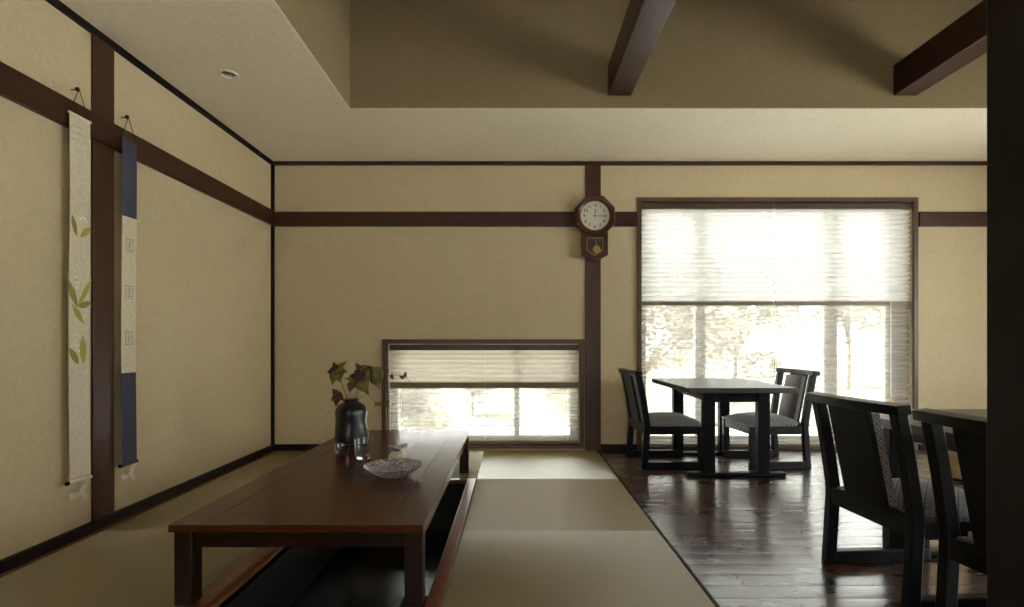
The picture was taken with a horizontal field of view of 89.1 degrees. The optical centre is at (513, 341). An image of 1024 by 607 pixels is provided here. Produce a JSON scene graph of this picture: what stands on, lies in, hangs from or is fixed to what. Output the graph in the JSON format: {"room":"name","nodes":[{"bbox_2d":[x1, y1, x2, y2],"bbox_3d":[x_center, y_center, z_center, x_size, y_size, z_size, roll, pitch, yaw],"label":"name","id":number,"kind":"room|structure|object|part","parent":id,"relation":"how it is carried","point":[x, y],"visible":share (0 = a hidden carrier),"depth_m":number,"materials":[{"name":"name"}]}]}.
{"room":"japanese restaurant","nodes":[
{"label":"japanese restaurant","id":0,"kind":"room"},
{"bbox_2d":[0,0,270,573],"bbox_3d":[-2.092,-0.075,0.867,0.150,2.850,6.933,0,0,0],"label":"wall","id":1,"kind":"structure","parent":0,"point":[203,263],"depth_m":2.77,"materials":[{"name":"paint"}]},
{"bbox_2d":[91,34,113,520],"bbox_3d":[-2.011,-0.285,2.544,0.012,2.370,0.132,0,0,0],"label":"trim","id":2,"kind":"structure","parent":1,"relation":"attached to","point":[102,54],"depth_m":2.53,"materials":[{"name":"brown wood"}]},
{"bbox_2d":[0,61,273,224],"bbox_3d":[-2.004,-1.028,0.855,0.026,0.125,6.909,0,0,0],"label":"trim","id":3,"kind":"structure","parent":1,"relation":"attached to","point":[17,87],"depth_m":2.59,"materials":[{"name":"brown wood"}]},
{"bbox_2d":[0,445,275,577],"bbox_3d":[-2.002,0.877,0.867,0.030,0.045,6.933,0,0,0],"label":"baseboard","id":4,"kind":"structure","parent":1,"relation":"attached to","point":[8,563],"depth_m":2.58,"materials":[{"name":"black wood"}]},
{"bbox_2d":[45,0,272,164],"bbox_3d":[-2.006,-1.484,0.867,0.022,0.032,6.933,0,0,0],"label":"trim","id":5,"kind":"structure","parent":1,"relation":"attached to","point":[57,4],"depth_m":2.84,"materials":[{"name":"black wood"}]},
{"bbox_3d":[-1.998,-1.150,2.368,0.039,0.020,0.020,0,0,0],"label":"wall hook","id":6,"kind":"object","parent":1,"relation":"attached to","visible":0},
{"bbox_2d":[65,90,92,499],"bbox_3d":[-1.977,-0.210,2.368,0.020,1.873,0.140,0,0,0],"label":"scroll","id":7,"kind":"object","parent":6,"relation":"hanging from","point":[79,282],"visible":1,"depth_m":2.37,"materials":[{"name":"beige fabric"}]},
{"bbox_3d":[-1.977,-1.024,2.368,0.012,0.011,0.120,0,0,0],"label":"rod","id":8,"kind":"part","parent":7,"relation":"part of","materials":[{"name":"beige fabric"}]},
{"bbox_3d":[-1.979,-1.087,2.368,0.007,0.119,0.107,0,0,0],"label":"cord","id":9,"kind":"part","parent":7,"relation":"part of","materials":[{"name":"black fabric"}]},
{"bbox_3d":[-1.977,0.628,2.368,0.017,0.017,0.124,0,0,0],"label":"rod","id":10,"kind":"part","parent":7,"relation":"part of","materials":[{"name":"beige wood"}]},
{"bbox_3d":[-1.998,-1.155,2.672,0.039,0.020,0.020,0,0,0],"label":"wall hook","id":11,"kind":"object","parent":1,"relation":"attached to","visible":0},
{"bbox_2d":[118,118,138,480],"bbox_3d":[-1.977,-0.215,2.668,0.020,1.874,0.120,0,0,0],"label":"scroll","id":12,"kind":"object","parent":11,"relation":"hanging from","point":[129,148],"visible":1,"depth_m":2.67,"materials":[{"name":"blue fabric"}]},
{"bbox_3d":[-1.977,-1.034,2.672,0.012,0.011,0.108,0,0,0],"label":"rod","id":13,"kind":"part","parent":12,"relation":"part of","materials":[{"name":"fabric"}]},
{"bbox_3d":[-1.979,-1.095,2.672,0.007,0.114,0.095,0,0,0],"label":"cord","id":14,"kind":"part","parent":12,"relation":"part of","materials":[{"name":"black fabric"}]},
{"bbox_3d":[-1.977,0.624,2.672,0.017,0.017,0.112,0,0,0],"label":"rod","id":15,"kind":"part","parent":12,"relation":"part of","materials":[{"name":"fabric"}]},
{"bbox_2d":[219,484,464,606],"bbox_3d":[-0.667,1.070,2.566,0.765,0.340,1.688,0,0,0],"label":"floor","id":16,"kind":"structure","parent":0,"point":[302,576],"depth_m":2.62,"materials":[{"name":"black wood"}]},
{"bbox_2d":[59,0,986,160],"bbox_3d":[1.341,-1.503,0.862,7.017,0.006,7.223,0,0,0],"label":"ceiling","id":17,"kind":"structure","parent":0,"point":[282,102],"depth_m":3.52,"materials":[{"name":"paint"}]},
{"bbox_2d":[217,69,238,78],"bbox_3d":[-1.600,-1.524,2.910,0.108,0.062,0.108,0,0,0],"label":"recessed light","id":18,"kind":"object","parent":17,"relation":"in","point":[225,73],"visible":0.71,"depth_m":2.93,"materials":[{"name":"white metal"}]},
{"bbox_2d":[275,166,986,451],"bbox_3d":[1.341,-0.075,4.403,7.017,2.850,0.140,0,0,0],"label":"wall","id":19,"kind":"structure","parent":0,"point":[340,292],"depth_m":4.33,"materials":[{"name":"paint"}]},
{"bbox_2d":[271,165,274,444],"bbox_3d":[-2.005,-0.284,4.321,0.024,2.368,0.024,0,0,0],"label":"trim","id":20,"kind":"structure","parent":19,"relation":"attached to","point":[272,166],"depth_m":4.31,"materials":[{"name":"black wood"}]},
{"bbox_2d":[274,444,319,450],"bbox_3d":[-1.546,0.875,4.319,0.882,0.050,0.028,0,0,0],"label":"baseboard","id":21,"kind":"structure","parent":19,"relation":"attached to","point":[277,447],"depth_m":4.30,"materials":[{"name":"black wood"}]},
{"bbox_2d":[273,212,636,226],"bbox_3d":[-0.486,-1.020,4.320,3.013,0.120,0.026,0,0,0],"label":"trim","id":22,"kind":"structure","parent":19,"relation":"attached to","point":[281,219],"depth_m":4.31,"materials":[{"name":"brown wood"}]},
{"bbox_2d":[382,339,583,448],"bbox_3d":[-0.258,0.431,4.393,1.681,0.908,0.160,0,0,0],"label":"window","id":23,"kind":"structure","parent":19,"relation":"in","point":[580,342],"depth_m":4.31,"materials":[{"name":"brown wood"}]},
{"bbox_3d":[-0.509,0.435,4.450,1.066,0.804,0.038,0,0,0],"label":"sash","id":24,"kind":"part","parent":23,"relation":"part of","materials":[{"name":"glass"}]},
{"bbox_2d":[390,345,578,443],"bbox_3d":[-0.249,0.437,4.355,1.577,0.828,0.044,0,0,0],"label":"blind","id":25,"kind":"object","parent":23,"relation":"attached to","point":[425,366],"visible":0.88,"depth_m":4.35,"materials":[{"name":"beige fabric"}]},
{"bbox_3d":[-0.940,0.445,4.342,0.003,0.752,0.003,0,0,0],"label":"lift cord","id":26,"kind":"part","parent":25,"relation":"part of","materials":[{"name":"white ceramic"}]},
{"bbox_3d":[-0.249,0.362,4.355,1.577,0.050,0.032,0,0,0],"label":"rail","id":27,"kind":"part","parent":25,"relation":"part of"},
{"bbox_3d":[-0.249,0.046,4.355,1.577,0.046,0.044,0,0,0],"label":"head rail","id":28,"kind":"part","parent":25,"relation":"part of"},
{"bbox_3d":[-0.249,0.836,4.355,1.577,0.030,0.028,0,0,0],"label":"rail","id":29,"kind":"part","parent":25,"relation":"part of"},
{"bbox_3d":[0.276,0.435,4.450,0.503,0.804,0.038,0,0,0],"label":"sash","id":30,"kind":"part","parent":23,"relation":"part of","materials":[{"name":"glass"}]},
{"bbox_2d":[585,165,600,449],"bbox_3d":[0.657,-0.285,4.327,0.130,2.370,0.012,0,0,0],"label":"trim","id":31,"kind":"structure","parent":19,"relation":"attached to","point":[592,172],"depth_m":4.32,"materials":[{"name":"brown wood"}]},
{"bbox_2d":[574,196,614,261],"bbox_3d":[0.662,-0.926,4.268,0.326,0.538,0.066,0,0,0],"label":"wall clock","id":32,"kind":"object","parent":19,"relation":"attached to","point":[594,216],"visible":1,"depth_m":4.25,"materials":[{"name":"brown wood"}]},
{"bbox_3d":[0.662,-0.780,4.271,0.216,0.244,0.037,0,0,0],"label":"box door","id":33,"kind":"part","parent":32,"relation":"part of","materials":[{"name":"brown wood"}]},
{"bbox_2d":[601,444,636,450],"bbox_3d":[0.871,0.875,4.319,0.298,0.050,0.028,0,0,0],"label":"baseboard","id":34,"kind":"structure","parent":19,"relation":"attached to","point":[604,447],"depth_m":4.30,"materials":[{"name":"black wood"}]},
{"bbox_2d":[273,161,986,165],"bbox_3d":[1.341,-1.485,4.322,6.717,0.030,0.022,0,0,0],"label":"trim","id":35,"kind":"structure","parent":19,"relation":"attached to","point":[275,163],"depth_m":4.31,"materials":[{"name":"brown wood"}]},
{"bbox_2d":[637,197,917,449],"bbox_3d":[2.190,-0.151,4.393,2.332,2.099,0.160,0,0,0],"label":"window","id":36,"kind":"structure","parent":19,"relation":"in","point":[914,200],"depth_m":4.38,"materials":[{"name":"brown wood"}]},
{"bbox_3d":[1.333,-0.147,4.450,0.510,1.999,0.038,0,0,0],"label":"sash","id":37,"kind":"part","parent":36,"relation":"part of","materials":[{"name":"glass"}]},
{"bbox_2d":[642,203,774,445],"bbox_3d":[1.618,-0.146,4.355,1.108,2.030,0.044,0,0,0],"label":"blind","id":38,"kind":"object","parent":36,"relation":"attached to","point":[694,254],"visible":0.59,"depth_m":4.35,"materials":[{"name":"white fabric"}]},
{"bbox_3d":[1.618,-0.322,4.355,1.108,0.034,0.032,0,0,0],"label":"rail","id":39,"kind":"part","parent":38,"relation":"part of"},
{"bbox_3d":[1.618,-1.137,4.355,1.108,0.047,0.044,0,0,0],"label":"head rail","id":40,"kind":"part","parent":38,"relation":"part of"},
{"bbox_3d":[1.618,0.861,4.355,1.108,0.016,0.028,0,0,0],"label":"rail","id":41,"kind":"part","parent":38,"relation":"part of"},
{"bbox_3d":[2.168,-0.131,4.342,0.003,1.967,0.003,0,0,0],"label":"lift cord","id":42,"kind":"part","parent":38,"relation":"part of","materials":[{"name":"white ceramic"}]},
{"bbox_3d":[2.144,-0.147,4.450,1.112,1.999,0.038,0,0,0],"label":"sash","id":43,"kind":"part","parent":36,"relation":"part of","materials":[{"name":"glass"}]},
{"bbox_2d":[774,203,911,445],"bbox_3d":[2.747,-0.146,4.344,1.138,2.030,0.066,0,0,0],"label":"blind","id":44,"kind":"object","parent":36,"relation":"attached to","point":[827,254],"visible":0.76,"depth_m":4.35,"materials":[{"name":"white fabric"}]},
{"bbox_3d":[2.182,-0.131,4.342,0.003,1.967,0.003,0,0,0],"label":"lift cord","id":45,"kind":"part","parent":44,"relation":"part of","materials":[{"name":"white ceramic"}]},
{"bbox_3d":[2.747,0.861,4.355,1.138,0.016,0.028,0,0,0],"label":"rail","id":46,"kind":"part","parent":44,"relation":"part of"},
{"bbox_3d":[2.747,-0.322,4.355,1.138,0.034,0.032,0,0,0],"label":"rail","id":47,"kind":"part","parent":44,"relation":"part of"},
{"bbox_3d":[2.747,-1.137,4.355,1.138,0.047,0.044,0,0,0],"label":"head rail","id":48,"kind":"part","parent":44,"relation":"part of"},
{"bbox_3d":[3.001,-0.147,4.450,0.602,1.999,0.038,0,0,0],"label":"sash","id":49,"kind":"part","parent":36,"relation":"part of","materials":[{"name":"glass"}]},
{"bbox_2d":[918,444,925,450],"bbox_3d":[4.031,0.875,4.319,1.338,0.050,0.028,0,0,0],"label":"baseboard","id":50,"kind":"structure","parent":19,"relation":"attached to","point":[921,447],"depth_m":4.30,"materials":[{"name":"black wood"}]},
{"bbox_2d":[918,212,986,226],"bbox_3d":[4.031,-1.020,4.320,1.338,0.120,0.026,0,0,0],"label":"trim","id":51,"kind":"structure","parent":19,"relation":"attached to","point":[925,219],"depth_m":4.31,"materials":[{"name":"brown wood"}]},
{"bbox_2d":[275,0,986,107],"bbox_3d":[1.572,-2.753,2.249,5.456,2.494,2.398,0,0,0],"label":"ceiling","id":52,"kind":"structure","parent":0,"point":[375,53],"depth_m":3.35,"materials":[{"name":"paint"}]},
{"bbox_2d":[608,0,675,95],"bbox_3d":[0.679,-1.682,2.249,0.152,0.196,2.198,0,0,0],"label":"beam","id":53,"kind":"structure","parent":52,"relation":"attached to","point":[643,23],"depth_m":2.80,"materials":[{"name":"brown wood"}]},
{"bbox_2d":[893,0,986,95],"bbox_3d":[2.516,-1.682,2.249,0.152,0.196,2.198,0,0,0],"label":"beam","id":54,"kind":"structure","parent":52,"relation":"attached to","point":[964,40],"depth_m":2.98,"materials":[{"name":"brown wood"}]},
{"bbox_2d":[599,450,986,606],"bbox_3d":[2.700,0.925,0.867,4.000,0.050,6.933,0,0,0],"label":"floor","id":55,"kind":"structure","parent":0,"point":[749,541],"depth_m":2.39,"materials":[{"name":"brown wood"}]},
{"bbox_2d":[618,368,700,469],"bbox_3d":[1.077,0.552,3.880,0.530,0.697,0.464,0,0,-3],"label":"dining chair","id":56,"kind":"object","parent":55,"relation":"on","point":[639,417],"visible":0.97,"depth_m":3.70,"materials":[{"name":"wood"}]},
{"bbox_3d":[0.888,0.568,4.068,0.102,0.665,0.035,0,0,-3],"label":"leg","id":57,"kind":"part","parent":56,"relation":"part of","materials":[{"name":"black wood"}]},
{"bbox_3d":[0.850,0.222,3.868,0.076,0.036,0.464,0,0,-3],"label":"rail","id":58,"kind":"part","parent":56,"relation":"part of","materials":[{"name":"black wood"}]},
{"bbox_3d":[0.924,0.612,3.872,0.030,0.080,0.360,0,0,-3],"label":"rail","id":59,"kind":"part","parent":56,"relation":"part of","materials":[{"name":"black wood"}]},
{"bbox_2d":[633,376,642,421],"bbox_3d":[0.909,0.417,3.871,0.107,0.335,0.200,0,0,-3],"label":"cushion","id":60,"kind":"object","parent":56,"relation":"on","point":[637,414],"depth_m":3.77,"materials":[{"name":"fabric"}]},
{"bbox_3d":[0.909,0.568,3.673,0.102,0.665,0.035,0,0,-3],"label":"leg","id":61,"kind":"part","parent":56,"relation":"part of","materials":[{"name":"black wood"}]},
{"bbox_3d":[1.135,0.625,3.687,0.360,0.060,0.024,0,0,-3],"label":"rail","id":62,"kind":"part","parent":56,"relation":"part of","materials":[{"name":"black wood"}]},
{"bbox_2d":[649,412,700,426],"bbox_3d":[1.137,0.565,3.883,0.410,0.065,0.416,0,0,-3],"label":"seat cushion","id":63,"kind":"object","parent":56,"relation":"on","point":[656,419],"depth_m":3.71,"materials":[{"name":"fabric"}]},
{"bbox_3d":[1.306,0.724,4.090,0.040,0.244,0.035,0,0,-3],"label":"leg","id":64,"kind":"part","parent":56,"relation":"part of","materials":[{"name":"black wood"}]},
{"bbox_3d":[1.327,0.724,3.695,0.040,0.244,0.035,0,0,-3],"label":"leg","id":65,"kind":"part","parent":56,"relation":"part of","materials":[{"name":"black wood"}]},
{"bbox_2d":[652,378,797,476],"bbox_3d":[1.488,0.599,3.820,0.720,0.602,0.900,0,0,0],"label":"dining table","id":66,"kind":"object","parent":55,"relation":"on","point":[723,391],"visible":0.84,"depth_m":3.47,"materials":[{"name":"black wood"}]},
{"bbox_3d":[1.305,0.603,4.145,0.080,0.541,0.050,0,0,0],"label":"leg","id":67,"kind":"part","parent":66,"relation":"part of","materials":[{"name":"black wood"}]},
{"bbox_3d":[1.305,0.366,3.820,0.028,0.064,0.600,0,0,0],"label":"long rail","id":68,"kind":"part","parent":66,"relation":"part of","materials":[{"name":"black wood"}]},
{"bbox_3d":[1.305,0.603,3.495,0.080,0.541,0.050,0,0,0],"label":"leg","id":69,"kind":"part","parent":66,"relation":"part of","materials":[{"name":"black wood"}]},
{"bbox_3d":[1.671,0.603,4.145,0.080,0.541,0.050,0,0,0],"label":"leg","id":70,"kind":"part","parent":66,"relation":"part of","materials":[{"name":"black wood"}]},
{"bbox_3d":[1.488,0.368,3.495,0.286,0.070,0.028,0,0,0],"label":"rail","id":71,"kind":"part","parent":66,"relation":"part of","materials":[{"name":"black wood"}]},
{"bbox_3d":[1.671,0.603,3.495,0.080,0.541,0.050,0,0,0],"label":"leg","id":72,"kind":"part","parent":66,"relation":"part of","materials":[{"name":"black wood"}]},
{"bbox_2d":[722,368,819,469],"bbox_3d":[1.906,0.552,3.885,0.530,0.697,0.464,0,0,-4],"label":"dining chair","id":73,"kind":"object","parent":55,"relation":"on","point":[787,421],"visible":0.94,"depth_m":3.79,"materials":[{"name":"wood"}]},
{"bbox_3d":[1.653,0.724,4.065,0.040,0.244,0.035,0,0,-4],"label":"leg","id":74,"kind":"part","parent":73,"relation":"part of","materials":[{"name":"black wood"}]},
{"bbox_3d":[1.665,0.625,3.868,0.024,0.060,0.358,0,0,-4],"label":"rail","id":75,"kind":"part","parent":73,"relation":"part of","materials":[{"name":"black wood"}]},
{"bbox_3d":[1.680,0.724,3.670,0.040,0.244,0.035,0,0,-4],"label":"leg","id":76,"kind":"part","parent":73,"relation":"part of","materials":[{"name":"black wood"}]},
{"bbox_2d":[722,412,800,426],"bbox_3d":[1.846,0.565,3.881,0.410,0.065,0.416,0,0,-4],"label":"seat cushion","id":77,"kind":"object","parent":73,"relation":"on","point":[746,419],"depth_m":3.79,"materials":[{"name":"fabric"}]},
{"bbox_3d":[2.070,0.568,4.095,0.102,0.665,0.035,0,0,-4],"label":"leg","id":78,"kind":"part","parent":73,"relation":"part of","materials":[{"name":"black wood"}]},
{"bbox_3d":[1.872,0.625,3.686,0.360,0.060,0.024,0,0,-4],"label":"rail","id":79,"kind":"part","parent":73,"relation":"part of","materials":[{"name":"black wood"}]},
{"bbox_2d":[778,375,805,420],"bbox_3d":[2.073,0.417,3.896,0.107,0.335,0.200,0,0,-4],"label":"cushion","id":80,"kind":"object","parent":73,"relation":"on","point":[791,404],"depth_m":3.82,"materials":[{"name":"fabric"}]},
{"bbox_3d":[2.133,0.222,3.901,0.076,0.036,0.464,0,0,-4],"label":"rail","id":81,"kind":"part","parent":73,"relation":"part of","materials":[{"name":"black wood"}]},
{"bbox_3d":[2.098,0.568,3.700,0.102,0.665,0.035,0,0,-4],"label":"leg","id":82,"kind":"part","parent":73,"relation":"part of","materials":[{"name":"black wood"}]},
{"bbox_2d":[806,391,986,606],"bbox_3d":[1.462,0.552,1.932,0.530,0.697,0.464,0,0,-4],"label":"dining chair","id":83,"kind":"object","parent":55,"relation":"on","point":[904,505],"visible":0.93,"depth_m":1.84,"materials":[{"name":"wood"}]},
{"bbox_3d":[1.268,0.568,2.115,0.102,0.665,0.035,0,0,-5],"label":"leg","id":84,"kind":"part","parent":83,"relation":"part of","materials":[{"name":"black wood"}]},
{"bbox_3d":[1.236,0.222,1.914,0.076,0.036,0.464,0,0,-5],"label":"rail","id":85,"kind":"part","parent":83,"relation":"part of","materials":[{"name":"black wood"}]},
{"bbox_3d":[1.310,0.612,1.920,0.030,0.080,0.360,0,0,-4],"label":"rail","id":86,"kind":"part","parent":83,"relation":"part of","materials":[{"name":"black wood"}]},
{"bbox_2d":[871,412,896,506],"bbox_3d":[1.295,0.417,1.919,0.107,0.335,0.200,0,0,-5],"label":"cushion","id":87,"kind":"object","parent":83,"relation":"on","point":[882,489],"depth_m":1.82,"materials":[{"name":"fabric"}]},
{"bbox_2d":[837,478,969,521],"bbox_3d":[1.522,0.565,1.937,0.410,0.065,0.416,0,0,-5],"label":"seat cushion","id":88,"kind":"object","parent":83,"relation":"on","point":[925,507],"depth_m":1.80,"materials":[{"name":"fabric"}]},
{"bbox_3d":[1.300,0.568,1.721,0.102,0.665,0.035,0,0,-5],"label":"leg","id":89,"kind":"part","parent":83,"relation":"part of","materials":[{"name":"black wood"}]},
{"bbox_3d":[1.686,0.724,2.148,0.040,0.244,0.035,0,0,-5],"label":"leg","id":90,"kind":"part","parent":83,"relation":"part of","materials":[{"name":"black wood"}]},
{"bbox_3d":[1.525,0.625,1.740,0.360,0.060,0.024,0,0,-4],"label":"rail","id":91,"kind":"part","parent":83,"relation":"part of","materials":[{"name":"black wood"}]},
{"bbox_2d":[858,409,986,557],"bbox_3d":[1.790,0.599,1.865,0.720,0.602,0.900,0,0,0],"label":"dining table","id":92,"kind":"object","parent":55,"relation":"on","point":[890,538],"visible":0.06,"depth_m":2.17,"materials":[{"name":"black wood"}]},
{"bbox_3d":[1.607,0.603,2.190,0.080,0.541,0.050,0,0,0],"label":"leg","id":93,"kind":"part","parent":92,"relation":"part of","materials":[{"name":"black wood"}]},
{"bbox_3d":[1.607,0.366,1.865,0.028,0.064,0.600,0,0,0],"label":"long rail","id":94,"kind":"part","parent":92,"relation":"part of","materials":[{"name":"black wood"}]},
{"bbox_2d":[912,408,986,606],"bbox_3d":[1.488,0.552,1.394,0.530,0.697,0.464,0,0,-5],"label":"dining chair","id":95,"kind":"object","parent":55,"relation":"on","point":[969,431],"visible":0.69,"depth_m":1.53,"materials":[{"name":"wood"}]},
{"bbox_3d":[1.291,0.568,1.574,0.102,0.665,0.035,0,0,-6],"label":"leg","id":96,"kind":"part","parent":95,"relation":"part of","materials":[{"name":"black wood"}]},
{"bbox_3d":[1.262,0.222,1.373,0.076,0.036,0.464,0,0,-5],"label":"rail","id":97,"kind":"part","parent":95,"relation":"part of","materials":[{"name":"black wood"}]},
{"bbox_2d":[958,531,973,541],"bbox_3d":[1.548,0.565,1.400,0.410,0.065,0.416,0,0,-5],"label":"seat cushion","id":98,"kind":"object","parent":95,"relation":"on","point":[969,538],"depth_m":1.55,"materials":[{"name":"fabric"}]},
{"bbox_3d":[1.336,0.612,1.380,0.030,0.080,0.360,0,0,-5],"label":"rail","id":99,"kind":"part","parent":95,"relation":"part of","materials":[{"name":"black wood"}]},
{"bbox_2d":[948,450,961,481],"bbox_3d":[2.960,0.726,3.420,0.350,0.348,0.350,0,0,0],"label":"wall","id":100,"kind":"structure","parent":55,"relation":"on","point":[955,468],"depth_m":3.33,"materials":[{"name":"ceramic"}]},
{"bbox_2d":[987,0,1023,606],"bbox_3d":[0.958,-0.290,0.930,0.120,2.380,0.120,0,0,0],"label":"pillar","id":101,"kind":"structure","parent":55,"relation":"on","point":[1005,18],"depth_m":0.95,"materials":[{"name":"brown wood"}]},
{"bbox_3d":[-0.665,0.981,0.867,2.705,0.058,6.933,0,0,0],"label":"floor","id":102,"kind":"structure","parent":0,"visible":0},
{"bbox_2d":[0,530,257,606],"bbox_3d":[-1.545,0.926,2.027,0.838,0.052,0.922,0,0,0],"label":"mat","id":103,"kind":"object","parent":102,"relation":"on","point":[107,568],"visible":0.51,"depth_m":2.01,"materials":[{"name":"wicker"}]},
{"bbox_2d":[106,479,253,529],"bbox_3d":[-1.545,0.926,2.952,0.838,0.052,0.924,0,0,0],"label":"mat","id":104,"kind":"object","parent":102,"relation":"on","point":[159,517],"visible":0.34,"depth_m":2.85,"materials":[{"name":"wicker"}]},
{"bbox_2d":[217,451,306,478],"bbox_3d":[-1.545,0.926,3.860,0.838,0.052,0.888,0,0,0],"label":"mat","id":105,"kind":"object","parent":102,"relation":"on","point":[253,470],"visible":0.34,"depth_m":3.79,"materials":[{"name":"wicker"}]},
{"bbox_2d":[184,478,475,606],"bbox_3d":[-0.687,0.925,2.520,0.876,0.050,1.840,0,0,0],"label":"rim","id":106,"kind":"object","parent":102,"relation":"on","point":[228,585],"visible":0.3,"depth_m":2.08,"materials":[{"name":"brown wood"}]},
{"bbox_2d":[168,430,469,605],"bbox_3d":[-0.736,0.758,2.695,0.859,0.284,1.890,0,0,0],"label":"table","id":107,"kind":"object","parent":106,"relation":"on","point":[320,497],"visible":0.82,"depth_m":1.96,"materials":[{"name":"brown wood"}]},
{"bbox_3d":[-1.128,0.771,1.801,0.062,0.257,0.062,0,0,0],"label":"leg","id":108,"kind":"part","parent":107,"relation":"part of","materials":[{"name":"brown wood"}]},
{"bbox_3d":[-0.736,0.629,2.695,0.859,0.026,1.890,0,0,0],"label":"frame","id":109,"kind":"part","parent":107,"relation":"part of","materials":[{"name":"brown wood"}]},
{"bbox_3d":[-0.736,0.629,2.695,0.621,0.026,1.652,0,0,0],"label":"panel","id":110,"kind":"part","parent":107,"relation":"part of","materials":[{"name":"brown wood"}]},
{"bbox_2d":[334,398,368,444],"bbox_3d":[-1.000,0.482,3.191,0.187,0.267,0.188,0,0,45],"label":"vase","id":111,"kind":"object","parent":107,"relation":"on","point":[350,415],"visible":0.96,"depth_m":3.12,"materials":[{"name":"black ceramic"}]},
{"bbox_2d":[327,360,415,407],"bbox_3d":[-0.872,0.262,3.179,0.548,0.297,0.112,0,0,0],"label":"leafy branches","id":112,"kind":"object","parent":111,"relation":"in","point":[359,380],"visible":0.91,"depth_m":3.18,"materials":[{"name":"green plant"}]},
{"bbox_2d":[354,439,372,459],"bbox_3d":[-0.794,0.562,2.745,0.097,0.106,0.097,0,0,0],"label":"glass tumbler","id":113,"kind":"object","parent":107,"relation":"on","point":[361,456],"visible":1,"depth_m":2.72,"materials":[{"name":"clear glass"}]},
{"bbox_2d":[363,458,422,478],"bbox_3d":[-0.558,0.591,2.410,0.270,0.048,0.270,0,0,0],"label":"glass dish","id":114,"kind":"object","parent":107,"relation":"on","point":[385,474],"visible":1,"depth_m":2.44,"materials":[{"name":"clear glass"}]},
{"bbox_2d":[388,444,406,462],"bbox_3d":[-0.598,0.570,2.665,0.096,0.090,0.094,0,0,-43],"label":"bud vase","id":115,"kind":"object","parent":107,"relation":"on","point":[397,453],"visible":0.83,"depth_m":2.64,"materials":[{"name":"ceramic"}]},
{"bbox_3d":[-0.343,0.771,1.801,0.062,0.257,0.062,0,0,0],"label":"leg","id":116,"kind":"part","parent":107,"relation":"part of","materials":[{"name":"brown wood"}]},
{"bbox_3d":[-0.343,0.771,3.589,0.062,0.257,0.062,0,0,0],"label":"leg","id":117,"kind":"part","parent":107,"relation":"part of","materials":[{"name":"brown wood"}]},
{"bbox_2d":[451,451,483,480],"bbox_3d":[-0.685,0.926,3.873,0.878,0.052,0.863,0,0,0],"label":"mat","id":118,"kind":"object","parent":102,"relation":"on","point":[475,457],"visible":0.2,"depth_m":3.75,"materials":[{"name":"wicker"}]},
{"bbox_2d":[477,451,617,478],"bbox_3d":[0.222,0.926,3.860,0.930,0.052,0.888,0,0,0],"label":"mat","id":119,"kind":"object","parent":102,"relation":"on","point":[495,464],"visible":0.76,"depth_m":3.79,"materials":[{"name":"wicker"}]},
{"bbox_2d":[463,479,656,530],"bbox_3d":[0.222,0.926,2.952,0.930,0.052,0.924,0,0,0],"label":"mat","id":120,"kind":"object","parent":102,"relation":"on","point":[496,504],"visible":0.76,"depth_m":2.83,"materials":[{"name":"wicker"}]},
{"bbox_2d":[443,530,714,606],"bbox_3d":[0.222,0.926,2.027,0.930,0.052,0.922,0,0,0],"label":"mat","id":121,"kind":"object","parent":102,"relation":"on","point":[492,568],"visible":1,"depth_m":2.03,"materials":[{"name":"wicker"}]},
{"bbox_2d":[597,450,719,606],"bbox_3d":[0.694,0.924,0.867,0.012,0.052,6.933,0,0,0],"label":"trim","id":122,"kind":"structure","parent":102,"relation":"on","point":[691,572],"depth_m":2.31,"materials":[{"name":"black wood"}]},
{"label":"outside","id":123,"kind":"structure","parent":0,"visible":0},
{"bbox_2d":[399,427,817,434],"bbox_3d":[2.000,1.445,15.000,64.000,0.150,90.000,0,0,0],"label":"garden","id":124,"kind":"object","parent":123,"point":[454,428],"depth_m":7.96,"materials":[{"name":"white"}]},
{"bbox_2d":[399,388,454,429],"bbox_3d":[-1.214,0.842,6.736,1.016,1.098,1.339,0,0,0],"label":"shrub","id":125,"kind":"object","parent":124,"relation":"on","point":[403,389],"visible":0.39,"depth_m":6.53,"materials":[{"name":"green plant"}]},
{"bbox_2d":[540,256,803,418],"bbox_3d":[1.898,-0.045,6.995,3.056,2.873,3.393,0,0,0],"label":"tree","id":126,"kind":"object","parent":124,"relation":"on","point":[647,308],"visible":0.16,"depth_m":6.81,"materials":[{"name":"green plant"}]},
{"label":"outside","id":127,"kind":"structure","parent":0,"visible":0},
{"bbox_2d":[399,354,881,426],"bbox_3d":[2.000,1.355,34.200,64.000,0.030,51.600,0,0,0],"label":"lawn","id":128,"kind":"structure","parent":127,"point":[649,396],"depth_m":13.27,"materials":[{"name":"plant"}]},
{"bbox_2d":[457,388,496,415],"bbox_3d":[-0.655,0.793,9.427,1.325,1.196,1.174,0,0,23],"label":"shrub","id":129,"kind":"object","parent":128,"relation":"on","point":[467,389],"visible":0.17,"depth_m":9.40,"materials":[{"name":"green plant"}]},
{"bbox_2d":[533,388,568,405],"bbox_3d":[0.940,0.943,10.307,1.119,0.896,1.650,0,0,19],"label":"shrub","id":130,"kind":"object","parent":128,"relation":"on","point":[538,389],"visible":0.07,"depth_m":10.39,"materials":[{"name":"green plant"}]},
{"bbox_2d":[663,229,799,403],"bbox_3d":[4.640,-0.514,10.940,2.885,3.811,3.901,0,0,14],"label":"tree","id":131,"kind":"object","parent":128,"relation":"on","point":[740,308],"visible":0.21,"depth_m":10.67,"materials":[{"name":"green plant"}]},
{"bbox_2d":[761,301,881,389],"bbox_3d":[9.342,-0.618,14.641,3.586,4.017,3.914,0,0,-31],"label":"tree","id":132,"kind":"object","parent":128,"relation":"on","point":[789,308],"visible":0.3,"depth_m":14.58,"materials":[{"name":"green plant"}]}
]}

